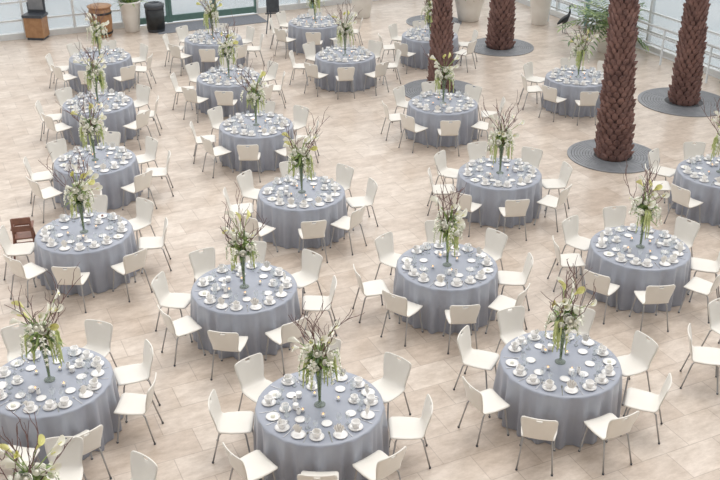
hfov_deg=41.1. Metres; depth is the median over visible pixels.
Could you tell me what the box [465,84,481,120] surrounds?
dining chair
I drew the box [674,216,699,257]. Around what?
dining chair
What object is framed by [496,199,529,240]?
dining chair
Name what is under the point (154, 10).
trash can
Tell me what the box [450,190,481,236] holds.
dining chair
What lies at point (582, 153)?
grate
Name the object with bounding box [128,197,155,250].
dining chair
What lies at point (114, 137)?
dining chair
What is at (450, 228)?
floral centerpiece
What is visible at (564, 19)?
heron sculpture
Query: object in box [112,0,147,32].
potted plant
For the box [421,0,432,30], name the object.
floral centerpiece
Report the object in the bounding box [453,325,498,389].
dining chair
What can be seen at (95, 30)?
floral centerpiece
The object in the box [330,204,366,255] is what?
dining chair
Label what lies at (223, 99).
dining chair
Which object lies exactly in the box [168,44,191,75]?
dining chair
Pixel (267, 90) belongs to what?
dining chair
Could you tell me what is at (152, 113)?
dining chair
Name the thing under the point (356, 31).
dining chair
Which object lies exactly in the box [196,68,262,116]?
banquet table
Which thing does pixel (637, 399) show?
dining chair
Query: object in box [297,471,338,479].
dining chair
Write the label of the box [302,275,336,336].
dining chair
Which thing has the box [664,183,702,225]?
dining chair
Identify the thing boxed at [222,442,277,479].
dining chair
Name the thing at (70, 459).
dining chair
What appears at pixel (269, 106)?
dining chair
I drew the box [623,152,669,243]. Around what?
floral centerpiece
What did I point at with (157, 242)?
dining chair
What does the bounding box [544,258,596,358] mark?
floral centerpiece
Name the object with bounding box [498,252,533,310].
dining chair
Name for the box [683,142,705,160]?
dining chair
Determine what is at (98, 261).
banquet table
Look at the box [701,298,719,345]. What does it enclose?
dining chair
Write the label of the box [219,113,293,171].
banquet table
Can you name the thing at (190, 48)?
banquet table
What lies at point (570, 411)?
banquet table
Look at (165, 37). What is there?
dining chair
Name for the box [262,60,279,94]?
dining chair
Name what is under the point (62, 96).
dining chair
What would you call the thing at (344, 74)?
dining chair
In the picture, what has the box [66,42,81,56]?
dining chair
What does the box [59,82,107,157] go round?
floral centerpiece
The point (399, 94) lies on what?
dining chair
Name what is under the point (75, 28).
window
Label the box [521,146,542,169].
dining chair
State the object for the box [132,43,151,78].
dining chair
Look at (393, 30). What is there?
dining chair
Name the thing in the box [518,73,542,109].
dining chair
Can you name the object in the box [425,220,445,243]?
dining chair
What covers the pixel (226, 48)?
floral centerpiece
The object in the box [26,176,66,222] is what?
dining chair
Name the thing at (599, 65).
dining chair
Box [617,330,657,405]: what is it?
dining chair
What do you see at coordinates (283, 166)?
dining chair
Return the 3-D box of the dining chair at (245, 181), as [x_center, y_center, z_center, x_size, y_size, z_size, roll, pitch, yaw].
[-1.982,-0.834,18.021,0.525,0.824,0.459,16,31,28]
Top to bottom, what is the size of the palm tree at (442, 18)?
9.508 m
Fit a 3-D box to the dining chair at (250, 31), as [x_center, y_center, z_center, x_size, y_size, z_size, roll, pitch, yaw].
[-3.298,-5.651,27.475,0.525,0.824,0.459,-19,33,-32]
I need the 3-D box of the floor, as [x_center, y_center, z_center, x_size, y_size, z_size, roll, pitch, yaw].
[-3.764,2.721,12.171,37.300,0.200,40.600,-12,29,-22]
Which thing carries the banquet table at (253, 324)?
on the floor
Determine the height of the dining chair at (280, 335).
0.824 m
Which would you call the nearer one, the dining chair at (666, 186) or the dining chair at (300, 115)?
the dining chair at (666, 186)
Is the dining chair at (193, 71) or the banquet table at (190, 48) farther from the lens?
the banquet table at (190, 48)
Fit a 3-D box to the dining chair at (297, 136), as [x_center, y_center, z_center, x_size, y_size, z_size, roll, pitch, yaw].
[-1.131,-2.111,20.527,0.525,0.824,0.459,0,27,0]
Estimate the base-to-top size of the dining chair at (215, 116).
0.824 m
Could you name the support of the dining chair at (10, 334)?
on the floor
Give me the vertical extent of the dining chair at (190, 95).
0.824 m
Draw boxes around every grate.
[404,79,474,98]
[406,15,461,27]
[466,38,533,56]
[567,139,659,173]
[638,87,719,116]
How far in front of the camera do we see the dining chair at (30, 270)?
15.19 m
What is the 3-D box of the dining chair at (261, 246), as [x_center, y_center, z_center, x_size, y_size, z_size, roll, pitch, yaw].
[-1.728,0.495,15.413,0.459,0.824,0.525,1,27,1]
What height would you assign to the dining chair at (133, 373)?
0.824 m
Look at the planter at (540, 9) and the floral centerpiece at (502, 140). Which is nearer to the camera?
the floral centerpiece at (502, 140)
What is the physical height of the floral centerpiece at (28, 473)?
1.630 m
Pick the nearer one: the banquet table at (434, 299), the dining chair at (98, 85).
the banquet table at (434, 299)
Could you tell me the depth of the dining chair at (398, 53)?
25.33 m
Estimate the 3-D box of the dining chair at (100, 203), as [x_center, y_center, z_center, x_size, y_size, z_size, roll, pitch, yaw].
[-4.688,-0.321,17.015,0.459,0.824,0.525,-2,27,-5]
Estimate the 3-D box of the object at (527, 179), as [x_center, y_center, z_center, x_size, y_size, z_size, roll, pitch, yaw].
[2.639,-1.344,18.082,1.461,0.171,1.462,-15,31,-27]
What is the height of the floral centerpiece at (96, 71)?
1.602 m
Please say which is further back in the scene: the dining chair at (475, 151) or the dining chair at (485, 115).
the dining chair at (485, 115)
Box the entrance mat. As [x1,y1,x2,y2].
[158,14,266,33]
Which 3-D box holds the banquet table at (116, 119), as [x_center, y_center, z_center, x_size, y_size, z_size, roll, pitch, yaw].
[-5.934,-2.764,21.885,1.642,0.745,1.668,23,35,38]
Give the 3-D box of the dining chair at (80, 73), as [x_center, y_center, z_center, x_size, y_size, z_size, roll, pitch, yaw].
[-6.767,-3.918,24.074,0.459,0.824,0.525,-2,27,-3]
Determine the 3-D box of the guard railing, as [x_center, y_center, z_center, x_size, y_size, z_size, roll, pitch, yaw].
[11.074,-2.772,21.596,0.077,1.031,23.458,-12,29,-22]
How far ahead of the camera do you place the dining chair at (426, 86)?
22.92 m
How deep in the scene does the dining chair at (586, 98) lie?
22.36 m
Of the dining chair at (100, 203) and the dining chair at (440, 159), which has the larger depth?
the dining chair at (440, 159)
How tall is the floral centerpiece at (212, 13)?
1.524 m
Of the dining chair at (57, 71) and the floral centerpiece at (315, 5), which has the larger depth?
the floral centerpiece at (315, 5)
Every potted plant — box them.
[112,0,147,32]
[352,0,371,18]
[455,0,483,21]
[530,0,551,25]
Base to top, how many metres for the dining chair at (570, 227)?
0.824 m
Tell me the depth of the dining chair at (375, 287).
14.79 m
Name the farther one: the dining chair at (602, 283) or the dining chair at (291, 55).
the dining chair at (291, 55)
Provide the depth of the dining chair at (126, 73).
24.15 m
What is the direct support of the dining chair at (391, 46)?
on the floor
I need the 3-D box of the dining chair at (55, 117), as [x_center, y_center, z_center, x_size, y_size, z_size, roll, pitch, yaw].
[-7.015,-2.730,21.742,0.525,0.824,0.459,-4,27,-7]
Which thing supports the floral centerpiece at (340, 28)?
on the banquet table at (362, 67)
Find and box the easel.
[265,0,281,33]
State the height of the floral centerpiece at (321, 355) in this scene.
1.602 m
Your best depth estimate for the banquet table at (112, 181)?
18.43 m
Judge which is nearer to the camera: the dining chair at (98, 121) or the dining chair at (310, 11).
the dining chair at (98, 121)
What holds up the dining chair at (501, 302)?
on the floor
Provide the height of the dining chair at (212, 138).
0.824 m
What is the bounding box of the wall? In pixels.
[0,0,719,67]
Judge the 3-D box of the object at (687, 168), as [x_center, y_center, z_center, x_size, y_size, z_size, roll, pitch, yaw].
[6.811,-1.366,18.126,1.460,0.171,1.457,-11,29,-20]
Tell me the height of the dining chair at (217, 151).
0.824 m
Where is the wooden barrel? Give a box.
[87,3,112,37]
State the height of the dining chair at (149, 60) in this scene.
0.824 m
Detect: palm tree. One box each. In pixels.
[427,0,454,92]
[485,0,515,49]
[593,0,640,161]
[668,0,710,105]
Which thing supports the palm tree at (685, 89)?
on the grate at (656, 99)
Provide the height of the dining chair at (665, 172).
0.824 m
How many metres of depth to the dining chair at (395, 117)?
21.67 m
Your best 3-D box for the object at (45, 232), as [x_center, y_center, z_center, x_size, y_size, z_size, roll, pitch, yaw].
[-4.569,-0.213,15.863,1.460,0.171,1.457,-14,30,-25]
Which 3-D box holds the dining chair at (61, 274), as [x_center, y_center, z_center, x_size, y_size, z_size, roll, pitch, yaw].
[-4.507,0.666,15.076,0.459,0.824,0.525,1,27,1]
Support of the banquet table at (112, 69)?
on the floor
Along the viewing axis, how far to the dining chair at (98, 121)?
20.72 m
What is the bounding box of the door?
[140,0,256,24]
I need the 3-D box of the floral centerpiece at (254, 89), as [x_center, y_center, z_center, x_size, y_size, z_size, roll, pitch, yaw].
[-2.141,-3.133,20.063,0.914,1.562,0.720,-15,31,-27]
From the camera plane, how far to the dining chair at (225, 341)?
13.17 m
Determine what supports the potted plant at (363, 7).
on the floor
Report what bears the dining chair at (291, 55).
on the floor
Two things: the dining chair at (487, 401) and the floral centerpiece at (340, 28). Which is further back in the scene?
the floral centerpiece at (340, 28)
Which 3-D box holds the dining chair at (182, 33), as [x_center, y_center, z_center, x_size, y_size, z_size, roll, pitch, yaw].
[-4.940,-5.684,27.540,0.525,0.824,0.459,21,34,35]
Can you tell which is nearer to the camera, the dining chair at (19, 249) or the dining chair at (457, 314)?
the dining chair at (457, 314)
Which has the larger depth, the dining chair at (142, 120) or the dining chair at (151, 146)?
the dining chair at (142, 120)
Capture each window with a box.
[0,0,376,40]
[515,0,719,77]
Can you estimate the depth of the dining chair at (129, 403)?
12.14 m
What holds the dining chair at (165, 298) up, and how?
on the floor
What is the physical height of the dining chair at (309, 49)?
0.824 m
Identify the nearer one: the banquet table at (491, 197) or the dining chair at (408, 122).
the banquet table at (491, 197)
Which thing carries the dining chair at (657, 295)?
on the floor
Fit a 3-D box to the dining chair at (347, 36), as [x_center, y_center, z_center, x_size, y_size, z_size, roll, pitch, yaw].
[-0.565,-5.738,27.645,0.459,0.824,0.525,-22,34,-37]
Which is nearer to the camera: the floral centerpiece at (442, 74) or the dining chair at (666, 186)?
the dining chair at (666, 186)
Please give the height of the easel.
1.510 m
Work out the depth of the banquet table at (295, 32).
27.83 m
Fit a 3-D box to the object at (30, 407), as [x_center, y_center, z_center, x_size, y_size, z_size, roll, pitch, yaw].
[-3.931,1.694,12.120,1.462,0.171,1.461,16,31,28]
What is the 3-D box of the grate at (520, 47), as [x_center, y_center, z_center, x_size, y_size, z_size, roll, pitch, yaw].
[4.160,-5.750,28.552,1.998,0.022,1.998,-19,32,-32]
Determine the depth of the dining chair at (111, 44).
26.21 m
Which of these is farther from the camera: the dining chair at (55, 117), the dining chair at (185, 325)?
the dining chair at (55, 117)
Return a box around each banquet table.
[0,347,122,465]
[34,212,139,295]
[53,146,142,211]
[62,92,138,145]
[69,49,135,93]
[184,31,244,72]
[190,263,300,359]
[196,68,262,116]
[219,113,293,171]
[253,370,388,479]
[256,176,347,249]
[288,16,340,53]
[314,47,375,91]
[393,243,497,333]
[400,28,458,68]
[406,92,477,146]
[456,158,541,227]
[493,331,621,448]
[542,68,602,116]
[583,226,690,312]
[669,157,719,225]
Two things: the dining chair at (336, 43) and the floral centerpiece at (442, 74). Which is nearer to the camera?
the floral centerpiece at (442, 74)
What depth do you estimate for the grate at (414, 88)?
25.07 m
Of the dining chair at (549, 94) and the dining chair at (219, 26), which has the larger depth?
the dining chair at (219, 26)
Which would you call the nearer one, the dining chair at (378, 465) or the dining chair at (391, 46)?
the dining chair at (378, 465)
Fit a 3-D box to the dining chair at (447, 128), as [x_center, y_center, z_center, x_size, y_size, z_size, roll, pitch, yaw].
[1.923,-2.288,20.875,0.459,0.824,0.525,-1,27,-2]
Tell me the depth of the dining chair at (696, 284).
14.86 m
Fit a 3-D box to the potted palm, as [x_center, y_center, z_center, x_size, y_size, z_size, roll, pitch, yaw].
[7.079,-6.203,27.825,2.892,1.489,2.980,0,27,0]
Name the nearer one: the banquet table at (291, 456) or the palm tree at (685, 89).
the banquet table at (291, 456)
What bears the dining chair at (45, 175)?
on the floor
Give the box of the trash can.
[144,1,164,32]
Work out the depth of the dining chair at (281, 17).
29.07 m
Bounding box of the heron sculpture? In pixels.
[557,4,572,33]
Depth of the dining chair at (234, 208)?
17.39 m
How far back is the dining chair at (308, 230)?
16.24 m
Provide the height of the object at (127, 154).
0.171 m
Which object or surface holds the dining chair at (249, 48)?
on the floor
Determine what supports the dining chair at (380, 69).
on the floor
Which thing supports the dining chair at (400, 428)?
on the floor
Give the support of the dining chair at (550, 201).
on the floor
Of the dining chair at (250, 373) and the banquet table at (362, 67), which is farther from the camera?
the banquet table at (362, 67)
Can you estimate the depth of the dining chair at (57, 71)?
24.24 m
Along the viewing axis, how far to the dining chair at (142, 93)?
22.66 m
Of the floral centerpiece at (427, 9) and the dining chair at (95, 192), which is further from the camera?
the floral centerpiece at (427, 9)
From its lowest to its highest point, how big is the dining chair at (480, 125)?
0.824 m
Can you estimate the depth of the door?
31.42 m
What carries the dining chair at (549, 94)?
on the floor
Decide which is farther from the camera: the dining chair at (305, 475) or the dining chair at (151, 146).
the dining chair at (151, 146)
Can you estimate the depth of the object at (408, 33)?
26.82 m
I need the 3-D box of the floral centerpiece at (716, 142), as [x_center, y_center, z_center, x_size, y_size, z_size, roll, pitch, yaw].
[6.736,-1.975,17.833,0.775,1.524,0.804,-20,33,-33]
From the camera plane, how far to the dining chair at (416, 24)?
28.09 m
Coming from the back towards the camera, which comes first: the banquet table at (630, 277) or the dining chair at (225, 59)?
the dining chair at (225, 59)
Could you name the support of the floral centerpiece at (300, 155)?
on the banquet table at (287, 221)
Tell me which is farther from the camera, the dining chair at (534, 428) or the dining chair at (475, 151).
the dining chair at (475, 151)
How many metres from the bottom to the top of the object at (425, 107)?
0.171 m
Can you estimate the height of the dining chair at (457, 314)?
0.824 m
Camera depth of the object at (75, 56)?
24.97 m
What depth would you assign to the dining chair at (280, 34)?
27.40 m
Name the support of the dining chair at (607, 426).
on the floor
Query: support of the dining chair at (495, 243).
on the floor
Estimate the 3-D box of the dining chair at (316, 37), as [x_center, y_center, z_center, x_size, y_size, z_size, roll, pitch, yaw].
[-1.297,-5.562,27.300,0.459,0.824,0.525,2,27,4]
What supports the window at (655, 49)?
on the floor
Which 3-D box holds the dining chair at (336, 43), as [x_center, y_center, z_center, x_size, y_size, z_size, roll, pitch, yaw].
[-0.476,-5.036,26.268,0.459,0.824,0.525,-4,27,-8]
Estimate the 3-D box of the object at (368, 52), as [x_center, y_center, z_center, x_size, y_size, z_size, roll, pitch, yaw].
[-0.391,-4.926,25.112,1.461,0.171,1.462,-13,30,-23]
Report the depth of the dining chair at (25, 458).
11.29 m
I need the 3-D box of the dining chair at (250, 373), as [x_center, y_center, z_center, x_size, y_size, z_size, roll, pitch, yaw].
[-1.303,1.979,12.499,0.459,0.824,0.525,-22,34,-36]
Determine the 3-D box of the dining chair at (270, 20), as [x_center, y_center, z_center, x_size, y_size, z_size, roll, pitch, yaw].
[-2.411,-6.127,28.409,0.525,0.824,0.459,1,27,2]
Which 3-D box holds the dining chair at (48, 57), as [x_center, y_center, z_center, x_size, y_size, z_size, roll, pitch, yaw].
[-7.875,-4.432,25.081,0.525,0.824,0.459,-1,27,-2]
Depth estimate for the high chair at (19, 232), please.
16.35 m
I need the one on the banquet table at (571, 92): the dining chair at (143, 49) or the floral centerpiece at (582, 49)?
the floral centerpiece at (582, 49)
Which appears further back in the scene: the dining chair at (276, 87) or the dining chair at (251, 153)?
the dining chair at (276, 87)
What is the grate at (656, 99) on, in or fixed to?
on the floor
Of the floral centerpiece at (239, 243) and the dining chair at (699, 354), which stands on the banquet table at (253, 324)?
the floral centerpiece at (239, 243)
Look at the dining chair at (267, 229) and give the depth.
16.45 m
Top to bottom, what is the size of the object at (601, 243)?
0.171 m
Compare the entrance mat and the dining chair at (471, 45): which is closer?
the dining chair at (471, 45)
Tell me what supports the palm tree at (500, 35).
on the grate at (520, 47)
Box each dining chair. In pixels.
[0,225,34,279]
[0,322,37,361]
[0,445,40,472]
[3,254,52,307]
[23,156,52,203]
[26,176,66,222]
[35,100,62,140]
[41,113,75,147]
[44,436,86,479]
[45,53,68,87]
[46,138,66,180]
[50,64,79,94]
[51,266,94,312]
[55,87,72,122]
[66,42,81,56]
[66,425,111,479]
[77,71,98,93]
[82,120,107,145]
[82,319,116,366]
[84,195,107,212]
[86,182,101,196]
[89,82,106,92]
[100,131,120,146]
[101,40,116,48]
[111,248,152,301]
[113,65,135,92]
[113,339,160,405]
[114,372,163,444]
[121,170,156,209]
[123,109,152,149]
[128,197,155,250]
[130,450,157,479]
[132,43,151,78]
[133,53,155,88]
[134,84,153,120]
[136,136,162,178]
[138,96,161,135]
[138,217,171,273]
[146,150,173,197]
[151,271,190,335]
[157,305,205,366]
[163,34,184,66]
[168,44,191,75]
[170,72,194,109]
[176,25,188,45]
[181,86,208,122]
[185,62,199,85]
[188,247,215,282]
[190,121,216,163]
[199,49,218,72]
[200,135,233,177]
[207,106,223,134]
[207,330,248,380]
[208,389,253,463]
[214,23,227,30]
[214,91,237,115]
[219,57,236,67]
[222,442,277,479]
[223,187,253,237]
[225,44,247,67]
[234,353,272,410]
[236,169,259,204]
[237,144,261,182]
[239,213,277,251]
[242,26,256,56]
[245,241,266,262]
[246,34,264,65]
[248,84,274,113]
[257,101,274,112]
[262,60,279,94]
[264,316,307,375]
[265,71,285,107]
[269,18,287,48]
[274,28,297,58]
[274,136,304,172]
[276,11,287,28]
[279,161,299,177]
[289,50,310,85]
[291,249,322,312]
[292,105,308,136]
[295,120,318,162]
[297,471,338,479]
[298,220,327,262]
[302,42,315,73]
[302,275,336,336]
[304,62,329,96]
[305,32,322,60]
[308,8,321,15]
[310,337,340,369]
[330,27,350,47]
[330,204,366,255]
[333,39,348,46]
[335,67,354,98]
[336,163,353,196]
[344,11,355,40]
[346,178,377,230]
[352,264,390,322]
[352,446,406,479]
[353,18,362,46]
[363,61,388,95]
[368,40,382,62]
[371,352,411,423]
[374,231,400,279]
[378,33,395,62]
[379,49,400,84]
[380,290,423,346]
[381,101,406,140]
[388,23,401,52]
[388,394,432,468]
[392,85,408,122]
[393,42,415,73]
[398,113,428,152]
[412,20,426,28]
[421,81,438,93]
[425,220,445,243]
[427,167,454,215]
[432,150,458,194]
[436,120,460,155]
[442,304,480,353]
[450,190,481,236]
[452,22,459,34]
[453,40,476,72]
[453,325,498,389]
[457,376,509,446]
[458,29,477,62]
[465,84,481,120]
[467,141,486,159]
[470,110,499,150]
[481,97,504,136]
[482,228,507,270]
[485,283,529,333]
[495,306,525,352]
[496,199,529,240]
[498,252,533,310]
[515,416,558,475]
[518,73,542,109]
[520,62,544,95]
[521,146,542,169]
[533,184,571,231]
[538,85,565,121]
[542,161,572,210]
[547,235,585,291]
[556,215,590,274]
[560,58,576,67]
[564,304,595,334]
[572,91,598,125]
[578,411,639,474]
[580,269,619,324]
[597,60,603,72]
[603,206,626,228]
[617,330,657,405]
[621,373,671,444]
[629,284,675,331]
[642,164,670,210]
[645,148,675,191]
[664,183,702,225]
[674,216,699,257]
[678,274,719,323]
[680,323,719,394]
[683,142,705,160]
[687,252,719,297]
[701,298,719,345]
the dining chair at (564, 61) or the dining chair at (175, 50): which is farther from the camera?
the dining chair at (175, 50)
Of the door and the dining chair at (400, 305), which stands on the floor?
the dining chair at (400, 305)
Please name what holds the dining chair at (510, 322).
on the floor
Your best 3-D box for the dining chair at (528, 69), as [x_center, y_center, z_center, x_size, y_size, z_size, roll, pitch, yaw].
[4.407,-4.032,24.297,0.525,0.824,0.459,21,34,35]
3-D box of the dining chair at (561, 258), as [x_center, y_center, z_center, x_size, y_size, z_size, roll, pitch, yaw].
[3.379,0.371,15.656,0.525,0.824,0.459,-1,27,-2]
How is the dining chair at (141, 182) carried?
on the floor
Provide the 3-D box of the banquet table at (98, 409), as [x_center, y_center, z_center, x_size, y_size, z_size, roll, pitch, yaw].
[-3.924,2.105,12.329,1.668,0.745,1.642,4,27,8]
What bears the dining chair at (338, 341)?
on the floor
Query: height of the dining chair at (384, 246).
0.824 m
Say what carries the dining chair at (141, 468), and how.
on the floor
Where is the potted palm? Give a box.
[555,0,652,55]
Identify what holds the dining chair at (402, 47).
on the floor
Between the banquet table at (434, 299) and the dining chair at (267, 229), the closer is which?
the banquet table at (434, 299)
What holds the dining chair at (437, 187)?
on the floor
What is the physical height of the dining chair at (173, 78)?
0.824 m
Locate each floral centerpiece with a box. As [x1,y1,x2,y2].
[0,406,72,479]
[4,262,82,376]
[38,135,102,228]
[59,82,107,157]
[73,38,108,99]
[74,3,108,54]
[196,0,221,35]
[208,12,239,74]
[220,183,266,283]
[232,55,273,122]
[281,106,329,189]
[287,293,363,401]
[306,0,324,17]
[323,1,358,52]
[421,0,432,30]
[422,33,463,100]
[429,167,467,261]
[481,91,524,170]
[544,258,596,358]
[566,17,598,74]
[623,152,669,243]
[698,98,719,160]
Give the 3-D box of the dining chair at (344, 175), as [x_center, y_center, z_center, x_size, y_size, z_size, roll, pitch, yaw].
[-0.424,-0.969,18.285,0.459,0.824,0.525,22,34,36]
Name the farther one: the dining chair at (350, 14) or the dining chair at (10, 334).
the dining chair at (350, 14)
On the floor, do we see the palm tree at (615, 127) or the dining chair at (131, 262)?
the dining chair at (131, 262)
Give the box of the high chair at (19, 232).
[10,217,35,259]
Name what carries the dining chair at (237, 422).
on the floor
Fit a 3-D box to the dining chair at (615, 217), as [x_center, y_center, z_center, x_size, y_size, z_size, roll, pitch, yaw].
[4.453,-0.108,16.595,0.459,0.824,0.525,-5,27,-10]
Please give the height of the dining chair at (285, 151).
0.824 m
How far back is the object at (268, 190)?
17.23 m
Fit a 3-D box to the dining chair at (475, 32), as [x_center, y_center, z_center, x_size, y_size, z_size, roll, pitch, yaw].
[3.052,-5.503,27.184,0.525,0.824,0.459,-4,27,-8]
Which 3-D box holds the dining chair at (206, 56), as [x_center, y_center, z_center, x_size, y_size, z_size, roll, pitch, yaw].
[-4.053,-4.795,25.795,0.459,0.824,0.525,0,27,0]
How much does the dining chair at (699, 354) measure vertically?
0.824 m
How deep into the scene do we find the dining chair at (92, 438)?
11.27 m
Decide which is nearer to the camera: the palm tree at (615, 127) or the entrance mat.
the palm tree at (615, 127)
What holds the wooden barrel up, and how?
on the floor
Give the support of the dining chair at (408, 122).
on the floor
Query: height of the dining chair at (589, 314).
0.824 m
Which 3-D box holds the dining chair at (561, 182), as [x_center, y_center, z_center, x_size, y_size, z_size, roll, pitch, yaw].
[3.743,-1.044,18.432,0.525,0.824,0.459,-6,28,-11]
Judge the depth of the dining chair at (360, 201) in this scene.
17.69 m
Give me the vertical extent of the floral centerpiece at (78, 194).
1.562 m
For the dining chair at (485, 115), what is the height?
0.824 m
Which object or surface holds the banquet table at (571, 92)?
on the floor
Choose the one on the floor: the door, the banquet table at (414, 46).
the banquet table at (414, 46)
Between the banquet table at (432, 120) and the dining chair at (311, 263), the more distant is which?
the banquet table at (432, 120)
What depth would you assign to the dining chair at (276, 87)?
23.61 m
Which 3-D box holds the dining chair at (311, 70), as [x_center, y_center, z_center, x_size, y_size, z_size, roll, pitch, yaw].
[-1.115,-4.169,24.565,0.459,0.824,0.525,19,32,32]
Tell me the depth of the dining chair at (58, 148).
19.48 m
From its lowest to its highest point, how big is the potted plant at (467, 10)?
0.993 m
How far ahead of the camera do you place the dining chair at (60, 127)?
21.02 m
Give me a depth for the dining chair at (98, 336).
13.32 m
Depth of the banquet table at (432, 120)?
21.36 m
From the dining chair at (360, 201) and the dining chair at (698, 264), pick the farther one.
the dining chair at (360, 201)
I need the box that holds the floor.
[0,0,719,479]
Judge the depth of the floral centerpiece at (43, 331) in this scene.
11.76 m
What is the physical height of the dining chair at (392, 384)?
0.824 m
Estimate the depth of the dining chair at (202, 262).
15.23 m
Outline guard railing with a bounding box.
[547,0,719,82]
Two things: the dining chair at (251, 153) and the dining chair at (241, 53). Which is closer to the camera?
the dining chair at (251, 153)
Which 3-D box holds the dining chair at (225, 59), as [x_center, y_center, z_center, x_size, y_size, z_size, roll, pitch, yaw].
[-3.393,-4.221,24.668,0.459,0.824,0.525,0,27,0]
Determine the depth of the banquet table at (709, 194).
17.88 m
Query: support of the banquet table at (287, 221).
on the floor
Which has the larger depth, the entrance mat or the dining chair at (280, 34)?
the entrance mat
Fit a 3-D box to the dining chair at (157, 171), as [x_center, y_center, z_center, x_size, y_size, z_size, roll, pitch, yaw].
[-3.963,-1.306,18.947,0.525,0.824,0.459,-5,27,-10]
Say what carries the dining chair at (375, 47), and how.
on the floor

